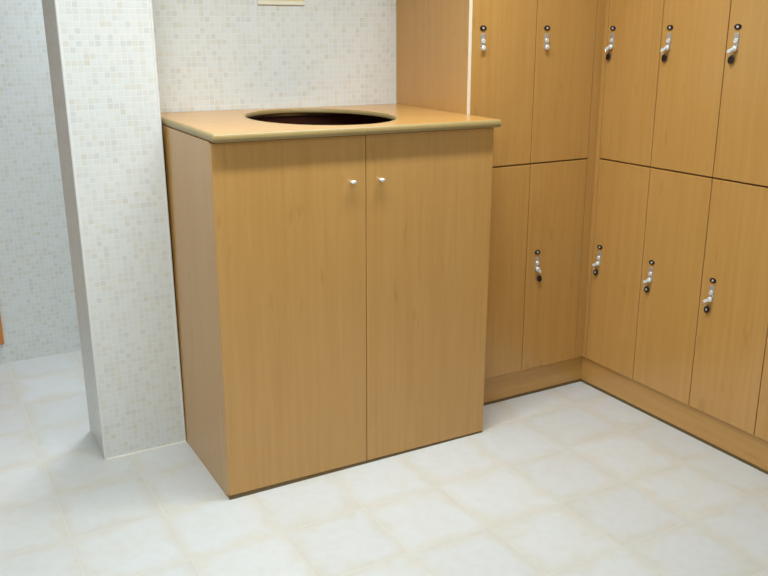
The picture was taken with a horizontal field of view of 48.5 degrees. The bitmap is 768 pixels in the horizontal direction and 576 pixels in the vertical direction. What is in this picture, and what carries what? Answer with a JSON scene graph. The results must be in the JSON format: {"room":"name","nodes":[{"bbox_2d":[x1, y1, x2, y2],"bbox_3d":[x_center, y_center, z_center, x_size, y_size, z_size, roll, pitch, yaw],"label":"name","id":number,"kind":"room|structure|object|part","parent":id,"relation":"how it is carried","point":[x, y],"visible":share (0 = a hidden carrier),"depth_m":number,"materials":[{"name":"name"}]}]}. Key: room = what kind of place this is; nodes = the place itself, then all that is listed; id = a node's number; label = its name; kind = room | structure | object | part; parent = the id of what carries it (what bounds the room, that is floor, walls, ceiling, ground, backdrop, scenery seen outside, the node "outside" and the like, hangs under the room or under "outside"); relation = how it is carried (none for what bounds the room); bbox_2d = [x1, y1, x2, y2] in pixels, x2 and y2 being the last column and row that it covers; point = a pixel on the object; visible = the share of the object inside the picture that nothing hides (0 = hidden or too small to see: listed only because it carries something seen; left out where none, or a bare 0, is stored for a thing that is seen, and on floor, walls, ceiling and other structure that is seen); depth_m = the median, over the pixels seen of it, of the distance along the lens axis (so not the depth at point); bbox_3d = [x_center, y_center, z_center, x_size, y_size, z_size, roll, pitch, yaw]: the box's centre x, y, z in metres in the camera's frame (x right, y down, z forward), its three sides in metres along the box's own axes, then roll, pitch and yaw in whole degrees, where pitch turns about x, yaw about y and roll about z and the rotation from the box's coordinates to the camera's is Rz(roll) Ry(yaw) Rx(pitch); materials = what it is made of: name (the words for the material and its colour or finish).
{"room":"changing room","nodes":[
{"label":"changing room","id":0,"kind":"room"},
{"bbox_2d":[0,0,80,363],"bbox_3d":[-1.814,-0.975,3.896,5.720,2.750,0.100,-9,19,-28],"label":"wall","id":1,"kind":"structure","parent":0,"point":[38,311],"depth_m":4.08,"materials":[{"name":"tile"}]},
{"bbox_2d":[0,316,3,344],"bbox_3d":[-2.228,-0.580,3.697,0.843,1.900,0.022,-9,19,-28],"label":"wooden panel","id":2,"kind":"object","parent":1,"relation":"attached to","point":[1,330],"visible":1,"depth_m":4.14,"materials":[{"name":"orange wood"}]},
{"bbox_2d":[42,0,183,457],"bbox_3d":[-0.998,-0.723,3.034,0.312,2.750,0.288,-9,19,-28],"label":"wall pillar","id":3,"kind":"structure","parent":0,"point":[107,45],"depth_m":3.05,"materials":[{"name":"tile"}]},
{"bbox_2d":[54,0,100,400],"bbox_3d":[-1.064,-0.784,2.810,0.011,2.505,0.011,-9,19,-28],"label":"trim","id":4,"kind":"structure","parent":3,"relation":"attached to","point":[55,1],"depth_m":2.94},
{"bbox_2d":[98,401,106,459],"bbox_3d":[-1.057,0.536,3.202,0.011,0.242,0.011,-9,19,-28],"label":"trim","id":5,"kind":"structure","parent":3,"relation":"attached to","point":[99,402],"depth_m":3.20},
{"bbox_2d":[105,441,185,460],"bbox_3d":[-0.920,0.630,3.304,0.312,0.010,0.010,-9,19,-28],"label":"trim","id":6,"kind":"structure","parent":3,"relation":"attached to","point":[128,454],"depth_m":3.30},
{"bbox_2d":[149,0,185,440],"bbox_3d":[-0.796,-0.710,2.987,0.011,2.750,0.011,-9,19,-28],"label":"trim","id":7,"kind":"structure","parent":3,"relation":"attached to","point":[150,1],"depth_m":3.11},
{"bbox_2d":[152,0,602,158],"bbox_3d":[0.091,-0.938,3.737,2.346,2.750,0.059,-9,19,-28],"label":"wall","id":8,"kind":"structure","parent":0,"point":[212,55],"depth_m":3.40,"materials":[{"name":"tile"}]},
{"bbox_2d":[257,0,304,4],"bbox_3d":[-0.404,-1.259,3.316,0.199,0.300,0.007,-9,19,-28],"label":"notice","id":9,"kind":"object","parent":8,"relation":"attached to","point":[260,2],"visible":1,"depth_m":3.35,"materials":[{"name":"yellow paper"}]},
{"bbox_2d":[0,350,767,575],"bbox_3d":[-0.330,1.142,1.748,5.720,0.100,6.187,-9,19,-28],"label":"floor","id":10,"kind":"structure","parent":0,"point":[574,479],"depth_m":2.91,"materials":[{"name":"tile"}]},
{"bbox_2d":[161,104,500,499],"bbox_3d":[-0.234,-0.032,3.321,1.078,1.262,0.764,-9,19,-28],"label":"cabinet","id":11,"kind":"object","parent":10,"relation":"on","point":[330,272],"visible":0.99,"depth_m":2.99,"materials":[{"name":"brown wood"}]},
{"bbox_3d":[-0.707,0.047,3.096,0.018,1.235,0.715,-9,19,-28],"label":"panel","id":12,"kind":"part","parent":11,"relation":"part of","materials":[{"name":"brown wood"}]},
{"bbox_3d":[-0.302,0.101,2.907,0.536,1.208,0.018,-9,19,-28],"label":"door","id":13,"kind":"part","parent":11,"relation":"part of","materials":[{"name":"brown wood"}]},
{"bbox_3d":[-0.231,-0.615,3.158,1.068,0.020,0.754,-9,19,-28],"label":"lipping frame","id":14,"kind":"part","parent":11,"relation":"part of","materials":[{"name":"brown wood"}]},
{"bbox_2d":[161,104,498,133],"bbox_3d":[-0.231,-0.628,3.154,1.068,0.023,0.754,-9,19,-28],"label":"countertop","id":15,"kind":"structure","parent":11,"relation":"on","point":[218,121],"depth_m":3.07,"materials":[{"name":"brown wood"}]},
{"bbox_3d":[0.165,0.029,3.156,0.527,1.208,0.018,-9,19,-28],"label":"door","id":16,"kind":"part","parent":11,"relation":"part of","materials":[{"name":"brown wood"}]},
{"bbox_2d":[396,0,472,114],"bbox_3d":[0.193,-0.465,3.572,0.013,1.938,0.547,-9,19,-28],"label":"end panel","id":17,"kind":"object","parent":10,"relation":"on","point":[434,37],"visible":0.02,"depth_m":3.40,"materials":[{"name":"brown wood"}]},
{"bbox_2d":[484,164,529,378],"bbox_3d":[0.348,-0.109,3.732,0.303,0.903,0.514,-9,19,-28],"label":"locker","id":18,"kind":"object","parent":10,"relation":"on","point":[510,183],"visible":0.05,"depth_m":3.55,"materials":[{"name":"brown wood"}]},
{"bbox_2d":[470,0,536,166],"bbox_3d":[0.344,-0.976,3.474,0.303,0.903,0.514,-9,19,-28],"label":"locker","id":19,"kind":"object","parent":18,"relation":"on","point":[503,31],"visible":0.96,"depth_m":3.29,"materials":[{"name":"brown wood"}]},
{"bbox_3d":[0.373,-0.934,3.212,0.019,0.046,0.004,-9,19,-28],"label":"lock plate","id":20,"kind":"part","parent":19,"relation":"part of","materials":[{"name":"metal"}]},
{"bbox_2d":[483,356,581,405],"bbox_3d":[0.609,0.416,3.775,0.675,0.129,0.019,-9,19,-28],"label":"plinth","id":21,"kind":"object","parent":10,"relation":"on","point":[504,387],"visible":0.61,"depth_m":3.79,"materials":[{"name":"brown wood"}]},
{"bbox_2d":[521,158,586,369],"bbox_3d":[0.614,-0.153,3.873,0.303,0.903,0.514,-9,19,-28],"label":"locker","id":22,"kind":"object","parent":10,"relation":"on","point":[556,188],"visible":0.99,"depth_m":3.66,"materials":[{"name":"brown wood"}]},
{"bbox_3d":[0.649,-0.110,3.614,0.019,0.046,0.004,-9,19,-28],"label":"lock plate","id":23,"kind":"part","parent":22,"relation":"part of","materials":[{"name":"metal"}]},
{"bbox_2d":[537,268,541,281],"bbox_3d":[0.662,-0.055,3.624,0.031,0.065,0.017,-9,19,-28],"label":"key","id":24,"kind":"object","parent":22,"relation":"attached to","point":[539,278],"visible":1,"depth_m":3.63,"materials":[{"name":"plastic"}]},
{"bbox_2d":[530,0,596,162],"bbox_3d":[0.610,-1.019,3.615,0.303,0.903,0.514,-9,19,-28],"label":"locker","id":25,"kind":"object","parent":22,"relation":"on","point":[565,29],"visible":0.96,"depth_m":3.44,"materials":[{"name":"brown wood"}]},
{"bbox_3d":[0.640,-0.978,3.353,0.019,0.046,0.004,-9,19,-28],"label":"lock plate","id":26,"kind":"part","parent":25,"relation":"part of","materials":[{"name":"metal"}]},
{"bbox_2d":[575,0,609,357],"bbox_3d":[0.890,-0.552,3.625,0.059,1.808,0.042,-9,19,-28],"label":"filler panel","id":27,"kind":"object","parent":10,"relation":"on","point":[602,14],"visible":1,"depth_m":3.64,"materials":[{"name":"brown wood"}]},
{"bbox_2d":[586,159,653,378],"bbox_3d":[1.196,-0.114,3.731,0.514,0.903,0.288,-9,19,-28],"label":"locker","id":28,"kind":"object","parent":10,"relation":"on","point":[623,187],"visible":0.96,"depth_m":3.61,"materials":[{"name":"brown wood"}]},
{"bbox_2d":[592,263,597,274],"bbox_3d":[0.919,-0.083,3.711,0.017,0.062,0.029,-9,19,-28],"label":"key","id":29,"kind":"object","parent":28,"relation":"attached to","point":[595,272],"visible":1,"depth_m":3.71,"materials":[{"name":"plastic"}]},
{"bbox_2d":[600,0,664,165],"bbox_3d":[1.191,-0.980,3.474,0.514,0.903,0.288,-9,19,-28],"label":"locker","id":30,"kind":"object","parent":28,"relation":"on","point":[634,26],"visible":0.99,"depth_m":3.39,"materials":[{"name":"brown wood"}]},
{"bbox_2d":[604,46,610,59],"bbox_3d":[0.909,-0.955,3.462,0.017,0.057,0.030,-9,19,-28],"label":"key","id":31,"kind":"object","parent":30,"relation":"hanging from","point":[608,55],"visible":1,"depth_m":3.46,"materials":[{"name":"plastic"}]},
{"bbox_3d":[0.922,-1.005,3.446,0.004,0.046,0.019,-9,19,-28],"label":"lock plate","id":32,"kind":"part","parent":30,"relation":"part of","materials":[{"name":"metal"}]},
{"bbox_2d":[633,167,715,404],"bbox_3d":[1.340,-0.041,3.482,0.514,0.903,0.303,-9,19,-28],"label":"locker","id":33,"kind":"object","parent":10,"relation":"on","point":[678,206],"visible":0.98,"depth_m":3.36,"materials":[{"name":"brown wood"}]},
{"bbox_2d":[643,279,648,292],"bbox_3d":[1.064,-0.009,3.459,0.017,0.062,0.029,-9,19,-28],"label":"key","id":34,"kind":"object","parent":33,"relation":"attached to","point":[646,289],"visible":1,"depth_m":3.46,"materials":[{"name":"plastic"}]},
{"bbox_3d":[1.077,-0.061,3.443,0.004,0.046,0.019,-9,19,-28],"label":"lock plate","id":35,"kind":"part","parent":33,"relation":"part of","materials":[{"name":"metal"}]},
{"bbox_2d":[651,0,731,176],"bbox_3d":[1.335,-0.907,3.225,0.514,0.903,0.303,-9,19,-28],"label":"locker","id":36,"kind":"object","parent":33,"relation":"on","point":[694,32],"visible":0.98,"depth_m":3.14,"materials":[{"name":"brown wood"}]},
{"bbox_2d":[660,46,666,61],"bbox_3d":[1.054,-0.881,3.211,0.017,0.057,0.030,-9,19,-28],"label":"key","id":37,"kind":"object","parent":36,"relation":"hanging from","point":[664,56],"visible":1,"depth_m":3.21,"materials":[{"name":"plastic"}]},
{"bbox_3d":[1.067,-0.931,3.194,0.004,0.046,0.019,-9,19,-28],"label":"lock plate","id":38,"kind":"part","parent":36,"relation":"part of","materials":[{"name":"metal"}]},
{"bbox_2d":[581,356,767,474],"bbox_3d":[1.212,0.519,3.417,0.019,0.129,1.257,-9,19,-28],"label":"plinth","id":39,"kind":"object","parent":10,"relation":"on","point":[745,447],"visible":0.89,"depth_m":3.43,"materials":[{"name":"brown wood"}]},
{"bbox_2d":[689,178,767,434],"bbox_3d":[1.487,0.035,3.227,0.514,0.903,0.303,-9,19,-28],"label":"locker","id":40,"kind":"object","parent":10,"relation":"on","point":[731,338],"visible":1,"depth_m":3.11,"materials":[{"name":"brown wood"}]},
{"bbox_2d":[703,299,709,312],"bbox_3d":[1.212,0.066,3.204,0.017,0.062,0.029,-9,19,-28],"label":"key","id":41,"kind":"object","parent":40,"relation":"attached to","point":[706,308],"visible":1,"depth_m":3.21,"materials":[{"name":"plastic"}]},
{"bbox_3d":[1.225,0.014,3.188,0.004,0.046,0.019,-9,19,-28],"label":"lock plate","id":42,"kind":"part","parent":40,"relation":"part of","materials":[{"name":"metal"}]},
{"bbox_2d":[713,0,767,185],"bbox_3d":[1.483,-0.832,2.970,0.514,0.903,0.303,-9,19,-28],"label":"locker","id":43,"kind":"object","parent":40,"relation":"on","point":[741,155],"visible":1,"depth_m":2.94,"materials":[{"name":"brown wood"}]},
{"bbox_2d":[727,47,734,63],"bbox_3d":[1.202,-0.806,2.956,0.017,0.057,0.030,-9,19,-28],"label":"key","id":44,"kind":"object","parent":43,"relation":"hanging from","point":[730,60],"visible":1,"depth_m":2.96,"materials":[{"name":"plastic"}]},
{"bbox_3d":[1.215,-0.856,2.939,0.004,0.046,0.019,-9,19,-28],"label":"lock plate","id":45,"kind":"part","parent":43,"relation":"part of","materials":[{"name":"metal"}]},
{"bbox_2d":[754,335,767,441],"bbox_3d":[1.635,0.110,2.972,0.514,0.903,0.303,-9,19,-28],"label":"locker","id":46,"kind":"object","parent":10,"relation":"on","point":[761,429],"visible":1,"depth_m":3.06,"materials":[{"name":"brown wood"}]}
]}

